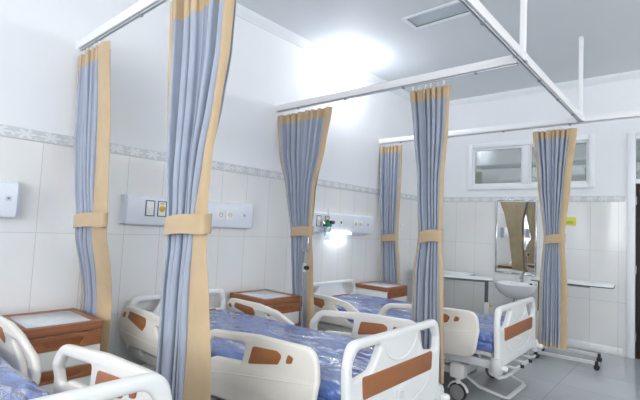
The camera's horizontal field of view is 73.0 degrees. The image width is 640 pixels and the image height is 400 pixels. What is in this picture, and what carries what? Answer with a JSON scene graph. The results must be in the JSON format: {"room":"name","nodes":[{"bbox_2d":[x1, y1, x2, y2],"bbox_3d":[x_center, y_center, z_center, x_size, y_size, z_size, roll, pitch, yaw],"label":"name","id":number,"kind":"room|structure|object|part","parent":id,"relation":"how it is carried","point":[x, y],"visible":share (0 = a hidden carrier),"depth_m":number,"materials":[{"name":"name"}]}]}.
{"room":"hospital room","nodes":[
{"label":"hospital room","id":0,"kind":"room"},
{"bbox_2d":[0,0,481,365],"bbox_3d":[-0.539,-0.096,4.487,0.150,3.380,12.000,0,-5,41],"label":"wall","id":1,"kind":"structure","parent":0,"point":[40,271],"depth_m":3.48,"materials":[{"name":"beige tile"}]},
{"bbox_2d":[0,180,20,217],"bbox_3d":[-2.320,-0.050,2.276,0.090,0.230,1.250,0,-5,41],"label":"panel","id":2,"kind":"object","parent":1,"relation":"attached to","point":[10,191],"visible":1,"depth_m":2.68,"materials":[{"name":"white plastic"}]},
{"bbox_2d":[76,0,167,51],"bbox_3d":[-0.800,-1.093,2.279,2.378,0.080,0.060,0,-5,41],"label":"rail","id":3,"kind":"object","parent":1,"relation":"attached to","point":[141,7],"visible":0.96,"depth_m":2.63,"materials":[{"name":"white metal"}]},
{"bbox_2d":[73,41,111,352],"bbox_3d":[-1.449,0.068,2.833,0.627,2.226,0.251,0,-5,41],"label":"curtain","id":4,"kind":"object","parent":3,"relation":"hanging from","point":[93,109],"visible":0.83,"depth_m":2.76,"materials":[{"name":"blue fabric"}]},
{"bbox_3d":[-1.489,0.120,2.867,0.471,2.062,0.236,0,-5,41],"label":"cloth panel","id":5,"kind":"part","parent":4,"relation":"part of","materials":[{"name":"blue fabric"}]},
{"bbox_2d":[156,0,236,399],"bbox_3d":[-0.597,0.058,1.984,0.538,2.226,0.111,0,-5,41],"label":"curtain","id":6,"kind":"object","parent":3,"relation":"hanging from","point":[201,32],"visible":0.99,"depth_m":1.93,"materials":[{"name":"blue fabric"}]},
{"bbox_2d":[119,193,253,227],"bbox_3d":[-1.066,0.112,3.704,0.090,0.230,1.245,0,-5,41],"label":"panel","id":7,"kind":"object","parent":1,"relation":"attached to","point":[134,208],"visible":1,"depth_m":3.43,"materials":[{"name":"white plastic"}]},
{"bbox_2d":[145,200,154,215],"bbox_3d":[-1.322,0.064,3.363,0.008,0.124,0.076,0,-5,41],"label":"outlet","id":8,"kind":"object","parent":7,"relation":"attached to","point":[149,204],"depth_m":3.36,"materials":[{"name":"white plastic"}]},
{"bbox_2d":[157,201,166,216],"bbox_3d":[-1.256,0.072,3.438,0.008,0.124,0.076,0,-5,41],"label":"outlet","id":9,"kind":"object","parent":7,"relation":"attached to","point":[161,205],"depth_m":3.43,"materials":[{"name":"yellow plastic"}]},
{"bbox_2d":[216,209,225,219],"bbox_3d":[-0.885,0.130,3.860,0.010,0.092,0.092,0,-5,41],"label":"power socket","id":10,"kind":"object","parent":7,"relation":"attached to","point":[220,213],"depth_m":3.85,"materials":[{"name":"grey plastic"}]},
{"bbox_2d":[225,210,234,219],"bbox_3d":[-0.819,0.138,3.935,0.010,0.092,0.092,0,-5,41],"label":"power socket","id":11,"kind":"object","parent":7,"relation":"attached to","point":[229,214],"depth_m":3.93,"materials":[{"name":"grey plastic"}]},
{"bbox_2d":[0,124,416,200],"bbox_3d":[-1.369,-0.365,3.424,0.006,0.072,9.274,0,-5,41],"label":"trim","id":12,"kind":"structure","parent":1,"relation":"attached to","point":[5,130],"depth_m":3.42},
{"bbox_2d":[235,3,410,101],"bbox_3d":[-1.274,-1.847,3.494,0.068,0.080,9.274,0,-5,41],"label":"trim","id":13,"kind":"structure","parent":1,"relation":"attached to","point":[242,12],"depth_m":4.73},
{"bbox_2d":[312,212,373,235],"bbox_3d":[0.281,0.298,5.231,0.100,0.255,1.255,0,-5,41],"label":"panel","id":14,"kind":"object","parent":1,"relation":"attached to","point":[345,224],"visible":0.88,"depth_m":5.21,"materials":[{"name":"white plastic"}]},
{"bbox_2d":[316,215,320,225],"bbox_3d":[-0.013,0.233,4.853,0.008,0.124,0.076,0,-5,41],"label":"outlet","id":15,"kind":"object","parent":14,"relation":"attached to","point":[318,217],"depth_m":4.84,"materials":[{"name":"white plastic"}]},
{"bbox_2d":[320,220,334,226],"bbox_3d":[0.085,0.269,4.880,0.080,0.360,0.194,0,-5,41],"label":"oxygen flowmeter","id":16,"kind":"object","parent":14,"relation":"attached to","point":[327,224],"visible":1,"depth_m":4.86,"materials":[{"name":"green plastic"}]},
{"bbox_2d":[326,232,351,234],"bbox_3d":[0.229,0.398,5.170,0.100,0.028,0.370,0,-5,41],"label":"reading lamp","id":17,"kind":"object","parent":14,"relation":"attached to","point":[338,233],"depth_m":5.12,"materials":[{"name":"white plastic"}]},
{"bbox_2d":[339,217,342,227],"bbox_3d":[0.250,0.269,5.152,0.009,0.130,0.050,0,-5,41],"label":"switch plate","id":18,"kind":"object","parent":14,"relation":"attached to","point":[340,218],"depth_m":5.14,"materials":[{"name":"white plastic"}]},
{"bbox_2d":[353,220,357,227],"bbox_3d":[0.443,0.302,5.372,0.010,0.092,0.092,0,-5,41],"label":"power socket","id":19,"kind":"object","parent":14,"relation":"attached to","point":[355,222],"depth_m":5.36,"materials":[{"name":"grey plastic"}]},
{"bbox_2d":[358,221,362,227],"bbox_3d":[0.509,0.309,5.447,0.010,0.092,0.092,0,-5,41],"label":"power socket","id":20,"kind":"object","parent":14,"relation":"attached to","point":[360,223],"depth_m":5.44,"materials":[{"name":"grey plastic"}]},
{"bbox_2d":[276,55,518,112],"bbox_3d":[0.457,-0.945,3.711,2.378,0.080,0.060,0,-5,41],"label":"rail","id":21,"kind":"object","parent":1,"relation":"attached to","point":[506,61],"visible":0.97,"depth_m":3.47,"materials":[{"name":"white metal"}]},
{"bbox_2d":[278,104,332,328],"bbox_3d":[-0.208,0.210,4.176,0.716,2.226,0.100,0,-5,41],"label":"curtain","id":22,"kind":"object","parent":21,"relation":"hanging from","point":[302,136],"visible":0.83,"depth_m":4.13,"materials":[{"name":"blue fabric"}]},
{"bbox_2d":[410,81,449,383],"bbox_3d":[0.809,0.205,3.283,0.355,2.226,0.098,0,-5,41],"label":"curtain","id":23,"kind":"object","parent":21,"relation":"hanging from","point":[430,105],"visible":0.85,"depth_m":3.25,"materials":[{"name":"blue fabric"}]},
{"bbox_2d":[379,109,639,144],"bbox_3d":[2.553,-0.800,4.414,4.600,0.080,0.060,0,-5,41],"label":"rail","id":24,"kind":"object","parent":1,"relation":"attached to","point":[631,114],"visible":0.91,"depth_m":4.63,"materials":[{"name":"white metal"}]},
{"bbox_2d":[380,143,401,283],"bbox_3d":[0.943,0.361,5.749,0.392,2.226,0.147,0,-5,41],"label":"curtain","id":25,"kind":"object","parent":24,"relation":"hanging from","point":[390,156],"visible":0.87,"depth_m":5.73,"materials":[{"name":"blue fabric"}]},
{"bbox_2d":[533,126,576,349],"bbox_3d":[2.389,0.362,4.437,0.415,2.246,0.094,0,-5,41],"label":"curtain","id":26,"kind":"object","parent":24,"relation":"hanging from","point":[554,150],"visible":1,"depth_m":4.41,"materials":[{"name":"blue fabric"}]},
{"bbox_3d":[2.379,0.406,4.440,0.336,2.097,0.080,0,-5,41],"label":"cloth panel","id":27,"kind":"part","parent":26,"relation":"part of","materials":[{"name":"blue fabric"}]},
{"bbox_2d":[211,346,639,399],"bbox_3d":[1.413,1.624,2.496,5.700,0.100,12.150,0,-5,41],"label":"floor","id":28,"kind":"structure","parent":0,"point":[546,377],"depth_m":4.11,"materials":[{"name":"tile"}]},
{"bbox_2d":[1,308,102,394],"bbox_3d":[-1.677,1.078,2.638,0.488,0.706,0.440,0,-5,41],"label":"nightstand","id":29,"kind":"object","parent":28,"relation":"on","point":[48,331],"visible":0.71,"depth_m":2.54,"materials":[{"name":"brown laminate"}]},
{"bbox_3d":[-1.498,0.875,2.502,0.020,0.191,0.428,0,-5,41],"label":"drawer","id":30,"kind":"part","parent":29,"relation":"part of","materials":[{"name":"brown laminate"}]},
{"bbox_3d":[-1.662,0.757,2.659,0.484,0.037,0.440,0,-5,41],"label":"frame","id":31,"kind":"part","parent":29,"relation":"part of","materials":[{"name":"brown wood"}]},
{"bbox_3d":[-1.508,1.068,2.491,0.020,0.186,0.428,0,-5,41],"label":"drawer","id":32,"kind":"part","parent":29,"relation":"part of","materials":[{"name":"white laminate"}]},
{"bbox_2d":[0,315,171,399],"bbox_3d":[-1.507,0.915,1.529,2.176,0.912,1.017,0,-5,41],"label":"hospital bed","id":33,"kind":"object","parent":28,"relation":"on","point":[113,377],"visible":0.89,"depth_m":1.51,"materials":[{"name":"white plastic"}]},
{"bbox_3d":[-1.783,0.734,2.427,0.269,0.097,0.059,-3,-6,41],"label":"inset panel","id":34,"kind":"part","parent":33,"relation":"part of","materials":[{"name":"brown plastic"}]},
{"bbox_3d":[-1.654,0.783,2.310,0.880,0.270,0.056,-3,-6,41],"label":"rail","id":35,"kind":"part","parent":33,"relation":"part of","materials":[{"name":"white plastic"}]},
{"bbox_2d":[0,356,49,399],"bbox_3d":[-1.528,0.783,1.561,1.969,0.208,0.824,0,-5,41],"label":"mattress","id":36,"kind":"object","parent":33,"relation":"on","point":[14,385],"visible":0.98,"depth_m":1.70,"materials":[{"name":"fabric"}]},
{"bbox_3d":[-0.759,0.684,0.896,0.045,0.455,0.977,-3,-6,41],"label":"footboard","id":37,"kind":"part","parent":33,"relation":"part of","materials":[{"name":"white plastic"}]},
{"bbox_3d":[-0.786,0.740,1.553,0.923,0.400,0.056,-3,-6,41],"label":"rail","id":38,"kind":"part","parent":33,"relation":"part of","materials":[{"name":"white plastic"}]},
{"bbox_3d":[-0.703,0.637,1.480,0.234,0.100,0.047,-3,-6,41],"label":"inset panel","id":39,"kind":"part","parent":33,"relation":"part of","materials":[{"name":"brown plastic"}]},
{"bbox_2d":[230,289,300,325],"bbox_3d":[-0.518,1.216,3.957,0.488,0.702,0.440,0,-5,41],"label":"base cabinet","id":40,"kind":"object","parent":28,"relation":"on","point":[288,304],"visible":0.3,"depth_m":3.89,"materials":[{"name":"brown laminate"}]},
{"bbox_3d":[-0.504,0.896,3.978,0.484,0.037,0.440,0,-5,41],"label":"frame","id":41,"kind":"part","parent":40,"relation":"part of","materials":[{"name":"brown wood"}]},
{"bbox_3d":[-0.340,1.014,3.821,0.020,0.190,0.428,0,-5,41],"label":"drawer","id":42,"kind":"part","parent":40,"relation":"part of","materials":[{"name":"white laminate"}]},
{"bbox_2d":[118,288,449,399],"bbox_3d":[-0.357,1.083,2.829,2.172,0.846,1.017,0,-5,41],"label":"hospital bed","id":43,"kind":"object","parent":28,"relation":"on","point":[398,368],"visible":0.64,"depth_m":2.23,"materials":[{"name":"white plastic"}]},
{"bbox_3d":[-1.261,0.839,3.010,0.269,0.097,0.059,-2,-6,41],"label":"inset panel","id":44,"kind":"part","parent":43,"relation":"part of","materials":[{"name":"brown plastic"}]},
{"bbox_3d":[-1.134,0.891,2.891,0.880,0.270,0.056,-2,-6,41],"label":"rail","id":45,"kind":"part","parent":43,"relation":"part of","materials":[{"name":"white plastic"}]},
{"bbox_3d":[-0.381,1.105,2.847,2.020,0.083,0.855,-2,-6,41],"label":"frame","id":46,"kind":"part","parent":43,"relation":"part of","materials":[{"name":"paint"}]},
{"bbox_3d":[-1.145,0.951,3.534,0.045,0.395,0.888,-2,-6,41],"label":"headboard","id":47,"kind":"part","parent":43,"relation":"part of","materials":[{"name":"white plastic"}]},
{"bbox_3d":[-0.635,0.943,3.723,0.269,0.097,0.059,-2,-6,41],"label":"inset panel","id":48,"kind":"part","parent":43,"relation":"part of","materials":[{"name":"brown plastic"}]},
{"bbox_3d":[-0.506,0.995,3.607,0.880,0.270,0.056,-2,-6,41],"label":"rail","id":49,"kind":"part","parent":43,"relation":"part of","materials":[{"name":"white plastic"}]},
{"bbox_3d":[-0.264,0.781,2.149,0.234,0.100,0.047,-2,-6,41],"label":"inset panel","id":50,"kind":"part","parent":43,"relation":"part of","materials":[{"name":"brown plastic"}]},
{"bbox_3d":[-0.357,0.881,2.211,0.923,0.400,0.056,-2,-6,41],"label":"rail","id":51,"kind":"part","parent":43,"relation":"part of","materials":[{"name":"white plastic"}]},
{"bbox_2d":[209,309,374,399],"bbox_3d":[-0.378,0.961,2.859,1.969,0.186,0.824,0,-5,41],"label":"mattress","id":52,"kind":"object","parent":43,"relation":"on","point":[329,348],"visible":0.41,"depth_m":2.68,"materials":[{"name":"plastic"}]},
{"bbox_3d":[0.272,0.955,2.928,0.923,0.400,0.056,-2,-6,41],"label":"rail","id":53,"kind":"part","parent":43,"relation":"part of","materials":[{"name":"white plastic"}]},
{"bbox_3d":[0.356,0.854,2.854,0.234,0.100,0.047,-2,-6,41],"label":"inset panel","id":54,"kind":"part","parent":43,"relation":"part of","materials":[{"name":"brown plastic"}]},
{"bbox_3d":[0.391,0.884,2.192,0.045,0.455,0.888,-2,-6,41],"label":"footboard","id":55,"kind":"part","parent":43,"relation":"part of","materials":[{"name":"white plastic"}]},
{"bbox_3d":[0.391,0.872,2.193,0.051,0.100,0.669,-2,-6,41],"label":"inset panel","id":56,"kind":"part","parent":43,"relation":"part of","materials":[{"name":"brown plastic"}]},
{"bbox_2d":[300,235,308,326],"bbox_3d":[-0.159,0.950,3.892,0.219,1.261,0.219,5,-4,-31],"label":"stand","id":57,"kind":"object","parent":28,"relation":"on","point":[304,267],"visible":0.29,"depth_m":3.89,"materials":[{"name":"silver metal"}]},
{"bbox_2d":[355,281,406,301],"bbox_3d":[0.755,1.388,5.407,0.488,0.659,0.466,0,-5,41],"label":"base cabinet","id":58,"kind":"object","parent":28,"relation":"on","point":[398,292],"visible":0.42,"depth_m":5.29,"materials":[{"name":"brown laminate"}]},
{"bbox_3d":[0.768,1.087,5.426,0.484,0.035,0.466,0,-5,41],"label":"frame","id":59,"kind":"part","parent":58,"relation":"part of","materials":[{"name":"brown wood"}]},
{"bbox_3d":[0.932,1.198,5.271,0.020,0.178,0.454,0,-5,41],"label":"drawer","id":60,"kind":"part","parent":58,"relation":"part of","materials":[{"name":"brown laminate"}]},
{"bbox_2d":[313,279,542,399],"bbox_3d":[0.893,1.253,4.246,2.169,0.799,1.118,0,-5,41],"label":"hospital bed","id":61,"kind":"object","parent":28,"relation":"on","point":[515,337],"visible":0.56,"depth_m":3.47,"materials":[{"name":"white plastic"}]},
{"bbox_3d":[-0.043,1.030,4.390,0.269,0.097,0.065,-1,-5,41],"label":"inset panel","id":62,"kind":"part","parent":61,"relation":"part of","materials":[{"name":"brown plastic"}]},
{"bbox_3d":[0.105,1.128,4.950,0.045,0.395,0.976,-1,-5,41],"label":"headboard","id":63,"kind":"part","parent":61,"relation":"part of","materials":[{"name":"white plastic"}]},
{"bbox_3d":[0.084,1.083,4.271,0.880,0.270,0.062,-1,-5,41],"label":"rail","id":64,"kind":"part","parent":61,"relation":"part of","materials":[{"name":"white plastic"}]},
{"bbox_3d":[0.867,1.291,4.264,2.020,0.083,0.940,-1,-5,41],"label":"frame","id":65,"kind":"part","parent":61,"relation":"part of","materials":[{"name":"paint"}]},
{"bbox_2d":[335,294,504,352],"bbox_3d":[0.871,1.146,4.275,1.972,0.171,0.906,0,-5,41],"label":"mattress","id":66,"kind":"object","parent":61,"relation":"on","point":[362,303],"visible":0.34,"depth_m":4.11,"materials":[{"name":"plastic"}]},
{"bbox_3d":[0.861,1.066,3.591,0.923,0.400,0.062,-1,-5,41],"label":"rail","id":67,"kind":"part","parent":61,"relation":"part of","materials":[{"name":"white plastic"}]},
{"bbox_3d":[0.956,0.967,3.529,0.234,0.100,0.051,-1,-5,41],"label":"inset panel","id":68,"kind":"part","parent":61,"relation":"part of","materials":[{"name":"brown plastic"}]},
{"bbox_3d":[0.827,1.421,4.286,1.570,0.085,0.800,0,-5,41],"label":"frame","id":69,"kind":"part","parent":61,"relation":"part of","materials":[{"name":"paint"}]},
{"bbox_3d":[1.640,1.078,3.607,0.045,0.455,0.976,-1,-5,41],"label":"footboard","id":70,"kind":"part","parent":61,"relation":"part of","materials":[{"name":"white plastic"}]},
{"bbox_3d":[1.640,1.065,3.608,0.051,0.100,0.736,-1,-5,41],"label":"inset panel","id":71,"kind":"part","parent":61,"relation":"part of","materials":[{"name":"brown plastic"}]},
{"bbox_2d":[443,270,474,275],"bbox_3d":[1.747,1.414,6.168,0.808,0.795,0.428,0,-5,41],"label":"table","id":72,"kind":"object","parent":28,"relation":"on","point":[444,271],"visible":0.11,"depth_m":6.00,"materials":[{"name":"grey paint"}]},
{"bbox_2d":[443,273,492,313],"bbox_3d":[1.775,1.375,5.542,0.808,0.800,0.428,2,-4,19],"label":"table","id":73,"kind":"object","parent":28,"relation":"on","point":[486,304],"visible":0.44,"depth_m":5.42,"materials":[{"name":"grey paint"}]},
{"bbox_3d":[1.877,1.019,5.534,0.520,0.029,0.060,2,-4,19],"label":"support arm","id":74,"kind":"part","parent":73,"relation":"part of","materials":[{"name":"grey paint"}]},
{"bbox_3d":[2.081,1.503,5.426,0.060,0.440,0.086,2,-4,19],"label":"post","id":75,"kind":"part","parent":73,"relation":"part of","materials":[{"name":"metal"}]},
{"bbox_3d":[2.096,1.179,5.445,0.044,0.310,0.070,2,-4,19],"label":"post","id":76,"kind":"part","parent":73,"relation":"part of","materials":[{"name":"grey metal"}]},
{"bbox_2d":[531,276,614,370],"bbox_3d":[2.800,1.343,4.808,0.788,0.875,0.448,0,-4,36],"label":"table","id":77,"kind":"object","parent":28,"relation":"on","point":[570,282],"visible":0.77,"depth_m":4.76,"materials":[{"name":"grey paint"}]},
{"bbox_3d":[2.552,1.137,5.010,0.044,0.385,0.070,0,-4,36],"label":"post","id":78,"kind":"part","parent":77,"relation":"part of","materials":[{"name":"grey metal"}]},
{"bbox_3d":[2.534,1.498,4.988,0.060,0.440,0.086,0,-4,36],"label":"post","id":79,"kind":"part","parent":77,"relation":"part of","materials":[{"name":"metal"}]},
{"bbox_2d":[236,0,639,100],"bbox_3d":[1.582,-1.855,2.707,5.700,0.120,12.150,0,-5,41],"label":"ceiling","id":80,"kind":"structure","parent":0,"point":[389,48],"depth_m":4.46,"materials":[{"name":"white paint"}]},
{"bbox_2d":[401,0,470,29],"bbox_3d":[1.111,-1.743,4.056,0.630,0.028,0.290,0,-5,41],"label":"recessed light","id":81,"kind":"object","parent":80,"relation":"in","point":[455,9],"visible":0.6,"depth_m":4.08,"materials":[{"name":"grey paint"}]},
{"bbox_2d":[409,3,467,25],"bbox_3d":[1.111,-1.752,4.057,0.562,0.008,0.222,0,-5,41],"label":"diffuser","id":82,"kind":"object","parent":81,"relation":"attached to","point":[451,11],"depth_m":4.08,"materials":[{"name":"white plastic"}]},
{"bbox_2d":[458,0,583,122],"bbox_3d":[0.043,-1.507,1.406,0.060,0.882,7.890,0,-5,41],"label":"rail","id":83,"kind":"object","parent":80,"relation":"hanging from","point":[475,7],"visible":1,"depth_m":2.91,"materials":[{"name":"white metal"}]},
{"bbox_2d":[442,78,639,356],"bbox_3d":[3.749,0.154,5.166,5.400,3.380,0.150,0,-5,41],"label":"wall","id":84,"kind":"structure","parent":0,"point":[596,247],"depth_m":5.51,"materials":[{"name":"beige tile"}]},
{"bbox_2d":[494,272,537,301],"bbox_3d":[2.568,1.217,5.680,0.536,0.532,0.477,0,-5,41],"label":"basin","id":85,"kind":"object","parent":84,"relation":"attached to","point":[516,290],"visible":0.92,"depth_m":5.55,"materials":[{"name":"white ceramic"}]},
{"bbox_3d":[2.568,1.191,5.679,0.536,0.200,0.471,0,-5,41],"label":"basin bowl","id":86,"kind":"part","parent":85,"relation":"part of","materials":[{"name":"white ceramic"}]},
{"bbox_2d":[495,200,537,275],"bbox_3d":[2.691,0.505,5.940,0.535,1.019,0.020,0,-5,41],"label":"wall mirror","id":87,"kind":"object","parent":84,"relation":"attached to","point":[516,220],"visible":0.99,"depth_m":5.93,"materials":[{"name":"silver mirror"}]},
{"bbox_2d":[467,134,594,189],"bbox_3d":[2.862,-0.483,5.977,1.620,0.682,0.160,0,-5,41],"label":"window","id":88,"kind":"structure","parent":84,"relation":"in","point":[589,139],"depth_m":5.93,"materials":[{"name":"white plastic"}]},
{"bbox_3d":[2.559,-0.483,6.223,0.711,0.550,0.050,0,-5,41],"label":"sash","id":89,"kind":"part","parent":88,"relation":"part of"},
{"bbox_3d":[3.146,-0.485,5.708,0.709,0.550,0.050,0,-5,41],"label":"sash","id":90,"kind":"part","parent":88,"relation":"part of","materials":[{"name":"white plastic"}]},
{"bbox_2d":[443,196,624,201],"bbox_3d":[2.665,-0.011,6.030,2.619,0.072,0.006,0,-5,41],"label":"trim","id":91,"kind":"structure","parent":84,"relation":"attached to","point":[571,198],"depth_m":5.86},
{"bbox_2d":[449,70,639,106],"bbox_3d":[3.757,-1.499,5.184,5.400,0.080,0.068,0,-5,41],"label":"trim","id":92,"kind":"structure","parent":84,"relation":"attached to","point":[635,74],"depth_m":5.84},
{"bbox_2d":[566,217,575,225],"bbox_3d":[3.205,0.272,5.527,0.125,0.105,0.007,0,-5,41],"label":"sign","id":93,"kind":"object","parent":84,"relation":"attached to","point":[569,220],"visible":0.85,"depth_m":5.52,"materials":[{"name":"yellow"}]},
{"bbox_2d":[535,333,621,355],"bbox_3d":[2.570,1.795,5.923,2.593,0.085,0.012,0,-5,41],"label":"baseboard","id":94,"kind":"structure","parent":84,"relation":"attached to","point":[573,343],"depth_m":5.25,"materials":[{"name":"beige tile"}]},
{"bbox_2d":[626,132,639,358],"bbox_3d":[4.033,0.519,4.832,0.975,2.640,0.201,0,-5,41],"label":"door frame","id":95,"kind":"structure","parent":84,"relation":"in","point":[633,184],"depth_m":5.06,"materials":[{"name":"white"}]},
{"bbox_2d":[480,141,639,183],"bbox_3d":[5.250,0.331,6.875,5.400,3.380,0.140,0,-5,41],"label":"wall","id":96,"kind":"structure","parent":0,"point":[498,166],"depth_m":8.30,"materials":[{"name":"paint"}]}
]}

